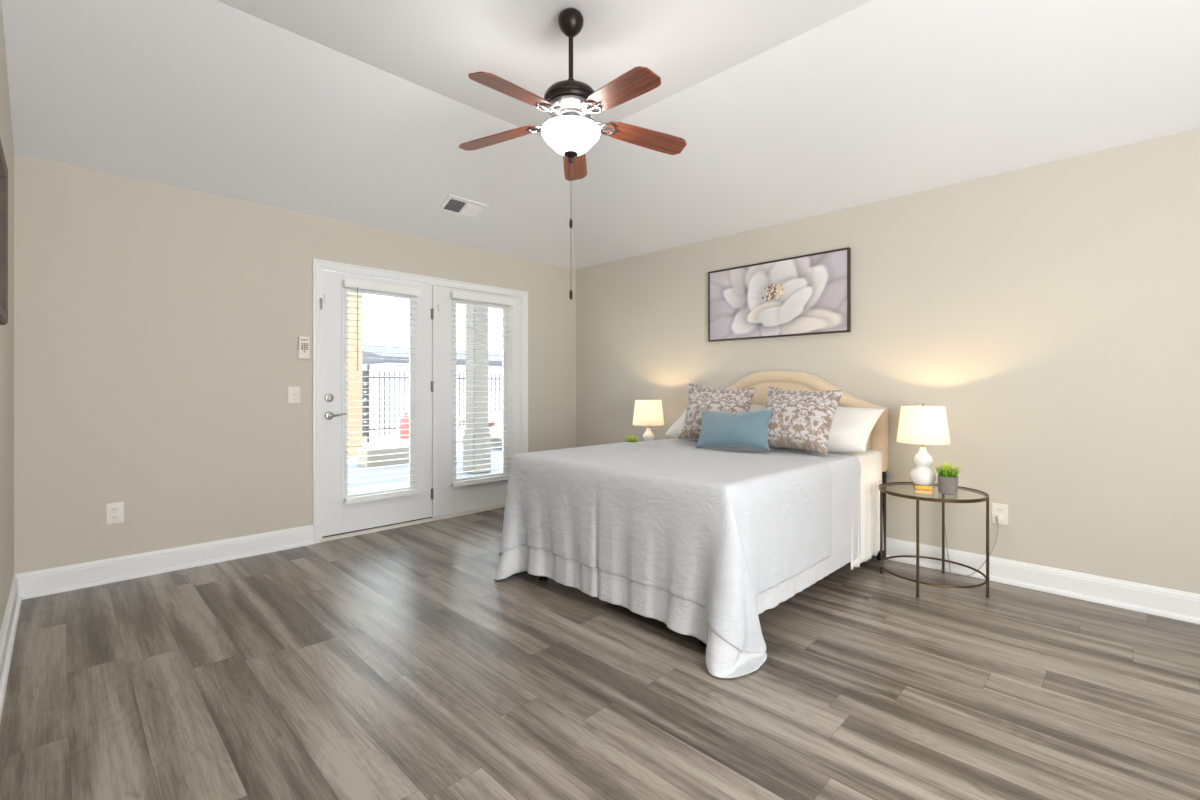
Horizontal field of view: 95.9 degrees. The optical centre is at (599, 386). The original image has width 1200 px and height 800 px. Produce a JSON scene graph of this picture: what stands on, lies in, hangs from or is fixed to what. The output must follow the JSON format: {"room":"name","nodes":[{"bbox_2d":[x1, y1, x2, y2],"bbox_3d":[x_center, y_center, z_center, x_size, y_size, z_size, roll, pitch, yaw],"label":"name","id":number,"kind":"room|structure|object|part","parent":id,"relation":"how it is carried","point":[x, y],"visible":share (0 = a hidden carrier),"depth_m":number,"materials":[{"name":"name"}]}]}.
{"room":"bedroom","nodes":[
{"label":"bedroom","id":0,"kind":"room"},
{"bbox_2d":[0,0,13,630],"bbox_3d":[-1.028,-0.323,0.697,0.120,2.975,6.280,0,0,-45],"label":"wall","id":1,"kind":"structure","parent":0,"point":[6,136],"depth_m":2.54,"materials":[{"name":"beige paint"}]},
{"bbox_2d":[0,139,7,324],"bbox_3d":[-1.963,-0.545,1.742,0.033,0.610,1.000,0,0,-45],"label":"picture frame","id":2,"kind":"object","parent":1,"relation":"attached to","point":[3,166],"visible":1,"depth_m":2.06,"materials":[{"name":"brown wood"}]},
{"bbox_2d":[0,574,21,721],"bbox_3d":[-1.018,1.095,0.793,0.030,0.140,6.160,0,0,-45],"label":"baseboard","id":3,"kind":"structure","parent":1,"relation":"attached to","point":[11,616],"depth_m":2.38,"materials":[{"name":"white paint"}]},
{"bbox_2d":[14,153,575,573],"bbox_3d":[-1.787,-0.059,4.485,4.404,2.447,0.150,0,0,-45],"label":"wall","id":4,"kind":"structure","parent":0,"point":[158,327],"depth_m":3.44,"materials":[{"name":"beige paint"}]},
{"bbox_2d":[106,502,123,524],"bbox_3d":[-2.910,0.757,3.248,0.078,0.124,0.011,0,0,-45],"label":"wall outlet","id":5,"kind":"object","parent":4,"relation":"attached to","point":[114,512],"visible":1,"depth_m":3.25,"materials":[{"name":"white plastic"}]},
{"bbox_2d":[111,507,118,511],"bbox_3d":[-2.910,0.734,3.247,0.004,0.028,0.034,0,0,45],"label":"receptacle","id":6,"kind":"object","parent":5,"relation":"attached to","point":[113,509],"depth_m":3.24,"materials":[{"name":"grey plastic"}]},
{"bbox_2d":[111,514,118,519],"bbox_3d":[-2.910,0.781,3.247,0.004,0.028,0.034,0,0,45],"label":"receptacle","id":7,"kind":"object","parent":5,"relation":"attached to","point":[113,516],"depth_m":3.24,"materials":[{"name":"grey plastic"}]},
{"bbox_2d":[15,525,313,599],"bbox_3d":[-1.723,1.095,4.421,4.164,0.140,0.030,0,0,-45],"label":"baseboard","id":8,"kind":"structure","parent":4,"relation":"attached to","point":[38,583],"depth_m":3.37,"materials":[{"name":"white paint"}]},
{"bbox_2d":[288,387,299,402],"bbox_3d":[-2.222,0.058,3.934,0.080,0.122,0.014,0,0,-45],"label":"light switch","id":9,"kind":"object","parent":4,"relation":"attached to","point":[293,392],"visible":1,"depth_m":3.93,"materials":[{"name":"white plastic"}]},
{"bbox_2d":[297,336,309,358],"bbox_3d":[-2.174,-0.287,3.972,0.080,0.166,0.028,0,0,-45],"label":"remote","id":10,"kind":"object","parent":4,"relation":"attached to","point":[303,352],"visible":1,"depth_m":3.96,"materials":[{"name":"white plastic"}]},
{"bbox_2d":[320,270,433,537],"bbox_3d":[-1.776,0.129,4.388,0.934,2.019,0.102,0,0,-45],"label":"door","id":11,"kind":"structure","parent":4,"relation":"in","point":[338,517],"depth_m":4.24,"materials":[{"name":"white paint"}]},
{"bbox_3d":[-2.011,0.217,4.122,0.145,0.064,0.058,0,0,-45],"label":"lever handle","id":12,"kind":"part","parent":11,"relation":"part of","materials":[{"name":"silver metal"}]},
{"bbox_3d":[-1.783,0.051,4.382,0.596,1.673,0.013,0,0,-45],"label":"glazing frame","id":13,"kind":"part","parent":11,"relation":"part of","materials":[{"name":"clear glass"}]},
{"bbox_2d":[343,279,421,503],"bbox_3d":[-1.746,0.035,4.369,0.626,1.727,0.072,0,0,-45],"label":"window blind","id":14,"kind":"object","parent":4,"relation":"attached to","point":[385,288],"visible":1,"depth_m":4.35,"materials":[{"name":"white plastic"}]},
{"bbox_3d":[-1.750,0.864,4.373,0.594,0.016,0.044,0,0,-45],"label":"rail","id":15,"kind":"part","parent":14,"relation":"part of","materials":[{"name":"white wood"}]},
{"bbox_2d":[320,504,504,541],"bbox_3d":[-1.498,1.152,4.787,1.908,0.026,0.192,0,0,-45],"label":"trim","id":16,"kind":"structure","parent":4,"relation":"attached to","point":[340,536],"depth_m":4.54,"materials":[{"name":"white wood"}]},
{"bbox_2d":[313,259,527,543],"bbox_3d":[-1.429,0.106,4.723,1.988,2.118,0.020,0,0,-45],"label":"trim","id":17,"kind":"structure","parent":4,"relation":"attached to","point":[318,265],"depth_m":4.06,"materials":[{"name":"white paint"}]},
{"bbox_2d":[322,269,521,516],"bbox_3d":[-1.491,0.122,4.780,1.908,2.085,0.152,0,0,-45],"label":"trim","id":18,"kind":"structure","parent":4,"relation":"attached to","point":[517,309],"depth_m":5.32,"materials":[{"name":"white paint"}]},
{"bbox_2d":[437,286,511,516],"bbox_3d":[-1.158,0.124,5.038,0.813,2.025,0.057,0,0,-45],"label":"door","id":19,"kind":"structure","parent":4,"relation":"in","point":[450,500],"depth_m":4.85,"materials":[{"name":"white paint"}]},
{"bbox_3d":[-1.116,0.040,5.050,0.597,1.668,0.013,0,0,-45],"label":"glazing frame","id":20,"kind":"part","parent":19,"relation":"part of","materials":[{"name":"white paint"}]},
{"bbox_2d":[450,291,514,486],"bbox_3d":[-1.081,0.019,5.034,0.670,1.737,0.072,0,0,-45],"label":"window blind","id":21,"kind":"object","parent":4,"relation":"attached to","point":[459,295],"visible":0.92,"depth_m":5.01,"materials":[{"name":"white plastic"}]},
{"bbox_3d":[-1.085,0.854,5.038,0.638,0.016,0.044,0,0,-45],"label":"rail","id":22,"kind":"part","parent":21,"relation":"part of","materials":[{"name":"white wood"}]},
{"bbox_2d":[0,508,1199,799],"bbox_3d":[0.433,1.215,2.265,4.404,0.100,6.430,0,0,-45],"label":"floor","id":23,"kind":"structure","parent":0,"point":[390,664],"depth_m":2.09,"materials":[{"name":"brown wood"}]},
{"bbox_2d":[539,370,888,646],"bbox_3d":[0.712,0.519,3.504,1.988,1.291,1.530,0,0,-45],"label":"bed","id":24,"kind":"object","parent":23,"relation":"on","point":[878,439],"visible":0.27,"depth_m":3.90,"materials":[{"name":"white"}]},
{"bbox_3d":[-0.343,1.086,3.277,0.056,0.158,0.056,0,0,-45],"label":"leg","id":25,"kind":"part","parent":24,"relation":"part of","materials":[{"name":"black metal"}]},
{"bbox_2d":[493,439,860,677],"bbox_3d":[0.477,0.791,3.274,1.600,0.744,1.735,0,0,-45],"label":"blanket","id":26,"kind":"object","parent":24,"relation":"on","point":[723,660],"visible":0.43,"depth_m":2.84,"materials":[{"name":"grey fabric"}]},
{"bbox_2d":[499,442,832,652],"bbox_3d":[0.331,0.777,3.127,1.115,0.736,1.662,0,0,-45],"label":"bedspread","id":27,"kind":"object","parent":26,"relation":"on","point":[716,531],"visible":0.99,"depth_m":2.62,"materials":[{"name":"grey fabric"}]},
{"bbox_2d":[678,383,755,438],"bbox_3d":[0.850,0.190,3.946,0.520,0.441,0.282,0,0,26],"label":"cushion","id":28,"kind":"object","parent":26,"relation":"on","point":[731,400],"visible":0.56,"depth_m":3.91,"materials":[{"name":"beige fabric"}]},
{"bbox_2d":[696,410,772,449],"bbox_3d":[0.868,0.277,3.526,0.497,0.262,0.213,0,0,32],"label":"lumbar cushion","id":29,"kind":"object","parent":26,"relation":"on","point":[748,429],"visible":1,"depth_m":3.45,"materials":[{"name":"blue fabric"}]},
{"bbox_2d":[764,386,843,454],"bbox_3d":[1.246,0.200,3.459,0.294,0.412,0.509,0,0,-42],"label":"cushion","id":30,"kind":"object","parent":26,"relation":"on","point":[799,419],"visible":0.83,"depth_m":3.35,"materials":[{"name":"beige fabric"}]},
{"bbox_2d":[669,438,883,569],"bbox_3d":[1.139,0.754,3.936,0.576,0.664,1.557,0,0,-45],"label":"sheet","id":31,"kind":"object","parent":24,"relation":"on","point":[870,461],"visible":0.33,"depth_m":3.43,"materials":[{"name":"white fabric"}]},
{"bbox_2d":[665,405,764,440],"bbox_3d":[0.901,0.274,4.182,0.740,0.293,0.362,0,0,45],"label":"bed pillow","id":32,"kind":"object","parent":31,"relation":"on","point":[674,430],"visible":0.1,"depth_m":4.24,"materials":[{"name":"white fabric"}]},
{"bbox_2d":[771,407,884,452],"bbox_3d":[1.425,0.273,3.631,0.800,0.293,0.360,0,0,45],"label":"bed pillow","id":33,"kind":"object","parent":31,"relation":"on","point":[851,428],"visible":0.4,"depth_m":3.37,"materials":[{"name":"white fabric"}]},
{"bbox_3d":[1.377,0.219,4.170,0.105,0.691,1.530,0,0,-45],"label":"headboard","id":34,"kind":"part","parent":24,"relation":"part of","materials":[{"name":"beige fabric"}]},
{"bbox_3d":[1.901,0.855,3.654,0.055,0.620,0.044,0,0,-45],"label":"headboard post","id":35,"kind":"part","parent":24,"relation":"part of","materials":[{"name":"black metal"}]},
{"bbox_2d":[879,482,989,597],"bbox_3d":[1.955,0.886,3.193,0.566,0.557,0.565,0,0,-45],"label":"side table","id":36,"kind":"object","parent":23,"relation":"on","point":[943,500],"visible":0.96,"depth_m":3.04,"materials":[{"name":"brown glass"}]},
{"bbox_3d":[1.761,0.887,3.386,0.018,0.556,0.017,0,0,-45],"label":"leg","id":37,"kind":"part","parent":36,"relation":"part of","materials":[{"name":"brown metal"}]},
{"bbox_3d":[1.761,0.887,2.999,0.018,0.556,0.017,0,0,-45],"label":"leg","id":38,"kind":"part","parent":36,"relation":"part of","materials":[{"name":"brown metal"}]},
{"bbox_3d":[2.149,0.887,3.386,0.018,0.556,0.017,0,0,-45],"label":"leg","id":39,"kind":"part","parent":36,"relation":"part of","materials":[{"name":"brown metal"}]},
{"bbox_2d":[934,460,963,494],"bbox_3d":[1.999,0.512,3.111,0.159,0.196,0.172,0,0,-45],"label":"potted grass","id":40,"kind":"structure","parent":36,"relation":"on","point":[947,480],"depth_m":3.08,"materials":[{"name":"green plant"}]},
{"bbox_2d":[937,475,957,494],"bbox_3d":[1.998,0.561,3.108,0.102,0.098,0.102,0,0,-45],"label":"pot","id":41,"kind":"object","parent":40,"relation":"attached to","point":[947,484],"depth_m":3.07,"materials":[{"name":"grey concrete"}]},
{"bbox_2d":[896,403,1002,575],"bbox_3d":[2.087,0.630,3.280,0.589,1.065,0.278,0,0,-13],"label":"table lamp","id":42,"kind":"object","parent":36,"relation":"on","point":[923,425],"visible":0.97,"depth_m":3.18,"materials":[{"name":"white ceramic"}]},
{"bbox_3d":[1.936,0.226,3.244,0.278,0.215,0.278,0,0,25],"label":"lamp shade","id":43,"kind":"part","parent":42,"relation":"part of","materials":[{"name":"white fabric"}]},
{"bbox_3d":[2.181,0.878,3.328,0.408,0.570,0.174,0,0,5],"label":"power cord","id":44,"kind":"part","parent":42,"relation":"part of","materials":[{"name":"grey plastic"}]},
{"bbox_3d":[2.149,0.887,2.999,0.018,0.556,0.017,0,0,-45],"label":"leg","id":45,"kind":"part","parent":36,"relation":"part of","materials":[{"name":"brown metal"}]},
{"bbox_3d":[0.396,0.886,4.759,0.566,0.557,0.565,0,0,-45],"label":"side table","id":46,"kind":"object","parent":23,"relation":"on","visible":0},
{"bbox_2d":[626,434,638,441],"bbox_3d":[0.280,0.514,4.811,0.172,0.192,0.154,0,0,-45],"label":"potted grass","id":47,"kind":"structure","parent":46,"relation":"on","point":[630,439],"depth_m":4.78,"materials":[{"name":"green plant"}]},
{"bbox_2d":[633,398,663,440],"bbox_3d":[0.426,0.354,4.757,0.278,0.512,0.278,0,0,25],"label":"table lamp","id":48,"kind":"object","parent":46,"relation":"on","point":[648,412],"visible":0.7,"depth_m":4.65,"materials":[{"name":"white fabric"}]},
{"bbox_3d":[0.426,0.226,4.757,0.278,0.215,0.278,0,0,25],"label":"lamp shade","id":49,"kind":"part","parent":48,"relation":"part of","materials":[{"name":"white fabric"}]},
{"bbox_2d":[1,0,1199,268],"bbox_3d":[0.444,-1.606,2.254,4.164,0.648,6.160,0,0,-45],"label":"ceiling","id":50,"kind":"structure","parent":0,"point":[360,112],"depth_m":3.00,"materials":[{"name":"white paint"}]},
{"bbox_2d":[437,194,488,220],"bbox_3d":[-1.114,-1.460,4.416,0.197,0.087,0.370,0,0,45],"label":"ceiling vent","id":51,"kind":"object","parent":50,"relation":"in","point":[453,205],"visible":1,"depth_m":4.41,"materials":[{"name":"white metal"}]},
{"bbox_2d":[459,7,686,299],"bbox_3d":[-0.142,-1.116,2.586,1.154,1.388,1.153,0,0,-45],"label":"ceiling fan","id":52,"kind":"object","parent":50,"relation":"hanging from","point":[571,102],"visible":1,"depth_m":2.55,"materials":[{"name":"brown wood"}]},
{"bbox_3d":[-0.514,-1.260,2.741,0.421,0.006,0.132,-7,10,18],"label":"blade","id":53,"kind":"part","parent":52,"relation":"part of","materials":[{"name":"brown wood"}]},
{"bbox_3d":[-0.372,-1.260,2.302,0.132,0.006,0.421,14,15,34],"label":"blade","id":54,"kind":"part","parent":52,"relation":"part of","materials":[{"name":"brown wood"}]},
{"bbox_3d":[-0.141,-1.189,2.620,0.284,0.116,0.284,0,0,-45],"label":"lamp shade","id":55,"kind":"part","parent":52,"relation":"part of","materials":[{"name":"white glass"}]},
{"bbox_3d":[-0.141,-0.448,2.620,0.016,0.051,0.016,0,0,-45],"label":"pull knob","id":56,"kind":"part","parent":52,"relation":"part of","materials":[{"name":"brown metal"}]},
{"bbox_3d":[-0.141,-0.792,2.620,0.016,0.051,0.016,0,0,-45],"label":"pull knob","id":57,"kind":"part","parent":52,"relation":"part of","materials":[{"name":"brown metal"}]},
{"bbox_3d":[-0.141,-1.260,3.013,0.132,0.006,0.421,-12,-6,-1],"label":"blade","id":58,"kind":"part","parent":52,"relation":"part of","materials":[{"name":"brown wood"}]},
{"bbox_3d":[0.090,-1.260,2.302,0.132,0.006,0.421,15,-2,-36],"label":"blade","id":59,"kind":"part","parent":52,"relation":"part of","materials":[{"name":"brown wood"}]},
{"bbox_3d":[0.233,-1.260,2.741,0.421,0.006,0.132,7,-14,-18],"label":"blade","id":60,"kind":"part","parent":52,"relation":"part of","materials":[{"name":"brown wood"}]},
{"bbox_2d":[576,128,1199,593],"bbox_3d":[2.001,-0.059,3.727,0.120,2.447,6.280,0,0,-45],"label":"wall","id":61,"kind":"structure","parent":0,"point":[1051,310],"depth_m":3.21,"materials":[{"name":"beige paint"}]},
{"bbox_2d":[708,247,850,341],"bbox_3d":[1.358,-0.690,4.253,0.040,0.598,1.172,0,0,-45],"label":"framed painting","id":62,"kind":"object","parent":61,"relation":"attached to","point":[809,294],"visible":1,"depth_m":4.18,"materials":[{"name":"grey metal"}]},
{"bbox_2d":[992,503,1007,524],"bbox_3d":[2.395,0.760,3.240,0.078,0.124,0.011,0,0,45],"label":"wall outlet","id":63,"kind":"object","parent":61,"relation":"attached to","point":[998,509],"visible":1,"depth_m":3.24,"materials":[{"name":"white plastic"}]},
{"bbox_2d":[996,507,1002,512],"bbox_3d":[2.395,0.736,3.239,0.034,0.028,0.004,0,0,45],"label":"receptacle","id":64,"kind":"object","parent":63,"relation":"attached to","point":[998,509],"depth_m":3.24,"materials":[{"name":"grey plastic"}]},
{"bbox_2d":[874,537,1199,623],"bbox_3d":[1.906,1.095,3.716,0.030,0.140,6.160,0,0,-45],"label":"baseboard","id":65,"kind":"structure","parent":61,"relation":"attached to","point":[1159,601],"depth_m":3.02,"materials":[{"name":"white paint"}]},
{"label":"outside","id":66,"kind":"structure","parent":0,"visible":0},
{"bbox_2d":[348,448,501,494],"bbox_3d":[-0.265,1.275,9.458,19.000,0.100,4.650,0,0,-45],"label":"patio","id":67,"kind":"structure","parent":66,"point":[460,464],"depth_m":7.57,"materials":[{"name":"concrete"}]},
{"bbox_2d":[357,444,408,466],"bbox_3d":[-3.281,1.087,8.740,1.100,0.275,0.400,0,0,-45],"label":"stone planter","id":68,"kind":"object","parent":67,"relation":"on","point":[406,449],"visible":0.45,"depth_m":8.43,"materials":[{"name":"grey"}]},
{"bbox_2d":[463,305,490,473],"bbox_3d":[-1.768,-0.105,7.778,0.300,2.660,0.300,0,0,-45],"label":"porch post","id":69,"kind":"object","parent":67,"relation":"on","point":[481,379],"visible":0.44,"depth_m":7.68,"materials":[{"name":"grey"}]},
{"bbox_3d":[-1.768,0.915,7.778,0.300,0.620,0.300,0,0,-45],"label":"trim","id":70,"kind":"part","parent":69,"relation":"part of","materials":[{"name":"grey"}]},
{"bbox_2d":[456,413,501,438],"bbox_3d":[-0.735,0.960,13.379,5.880,0.573,3.960,0,0,-45],"label":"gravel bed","id":71,"kind":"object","parent":67,"relation":"on","point":[498,419],"visible":0.02,"depth_m":11.34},
{"bbox_2d":[488,415,495,425],"bbox_3d":[-2.391,0.714,11.176,0.571,0.329,0.404,0,0,20],"label":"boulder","id":72,"kind":"object","parent":71,"relation":"on","point":[493,418],"visible":0.25,"depth_m":11.02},
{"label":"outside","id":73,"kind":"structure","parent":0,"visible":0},
{"bbox_2d":[348,423,501,461],"bbox_3d":[-13.859,1.365,35.072,70.000,0.200,50.800,0,0,-45],"label":"yard","id":74,"kind":"structure","parent":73,"point":[458,437],"depth_m":13.03,"materials":[{"name":"white"}]},
{"bbox_2d":[348,292,364,456],"bbox_3d":[-4.441,-0.255,9.701,0.320,2.960,0.320,0,0,-45],"label":"porch post","id":75,"kind":"object","parent":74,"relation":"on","point":[353,394],"visible":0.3,"depth_m":9.60,"materials":[{"name":"brown paint"}]},
{"bbox_3d":[-4.441,1.115,9.701,0.320,0.220,0.320,0,0,-45],"label":"trim","id":76,"kind":"part","parent":75,"relation":"part of","materials":[{"name":"white paint"}]},
{"bbox_3d":[-4.441,-1.675,9.701,0.320,0.120,0.320,0,0,-45],"label":"cap trim","id":77,"kind":"part","parent":75,"relation":"part of","materials":[{"name":"white paint"}]},
{"bbox_2d":[362,363,369,442],"bbox_3d":[-5.441,0.365,12.088,0.560,1.800,0.070,0,0,-45],"label":"gate","id":78,"kind":"object","parent":74,"relation":"on","point":[366,402],"visible":0.33,"depth_m":12.23,"materials":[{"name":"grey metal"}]},
{"bbox_2d":[400,408,408,438],"bbox_3d":[-4.759,0.895,13.272,0.300,0.740,0.300,0,0,-45],"label":"canister","id":79,"kind":"object","parent":74,"relation":"on","point":[402,420],"visible":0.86,"depth_m":13.15,"materials":[{"name":"red plastic"}]},
{"bbox_2d":[362,344,501,425],"bbox_3d":[-2.616,-0.160,26.375,19.600,2.850,8.400,0,0,-45],"label":"neighbouring building","id":80,"kind":"structure","parent":74,"relation":"on","point":[394,364],"depth_m":18.02,"materials":[{"name":"grey"}]},
{"bbox_2d":[362,371,501,437],"bbox_3d":[-3.187,0.415,15.481,7.613,1.600,0.040,0,0,-45],"label":"iron fence","id":81,"kind":"object","parent":74,"relation":"on","point":[399,377],"visible":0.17,"depth_m":13.54,"materials":[{"name":"grey metal"}]}
]}

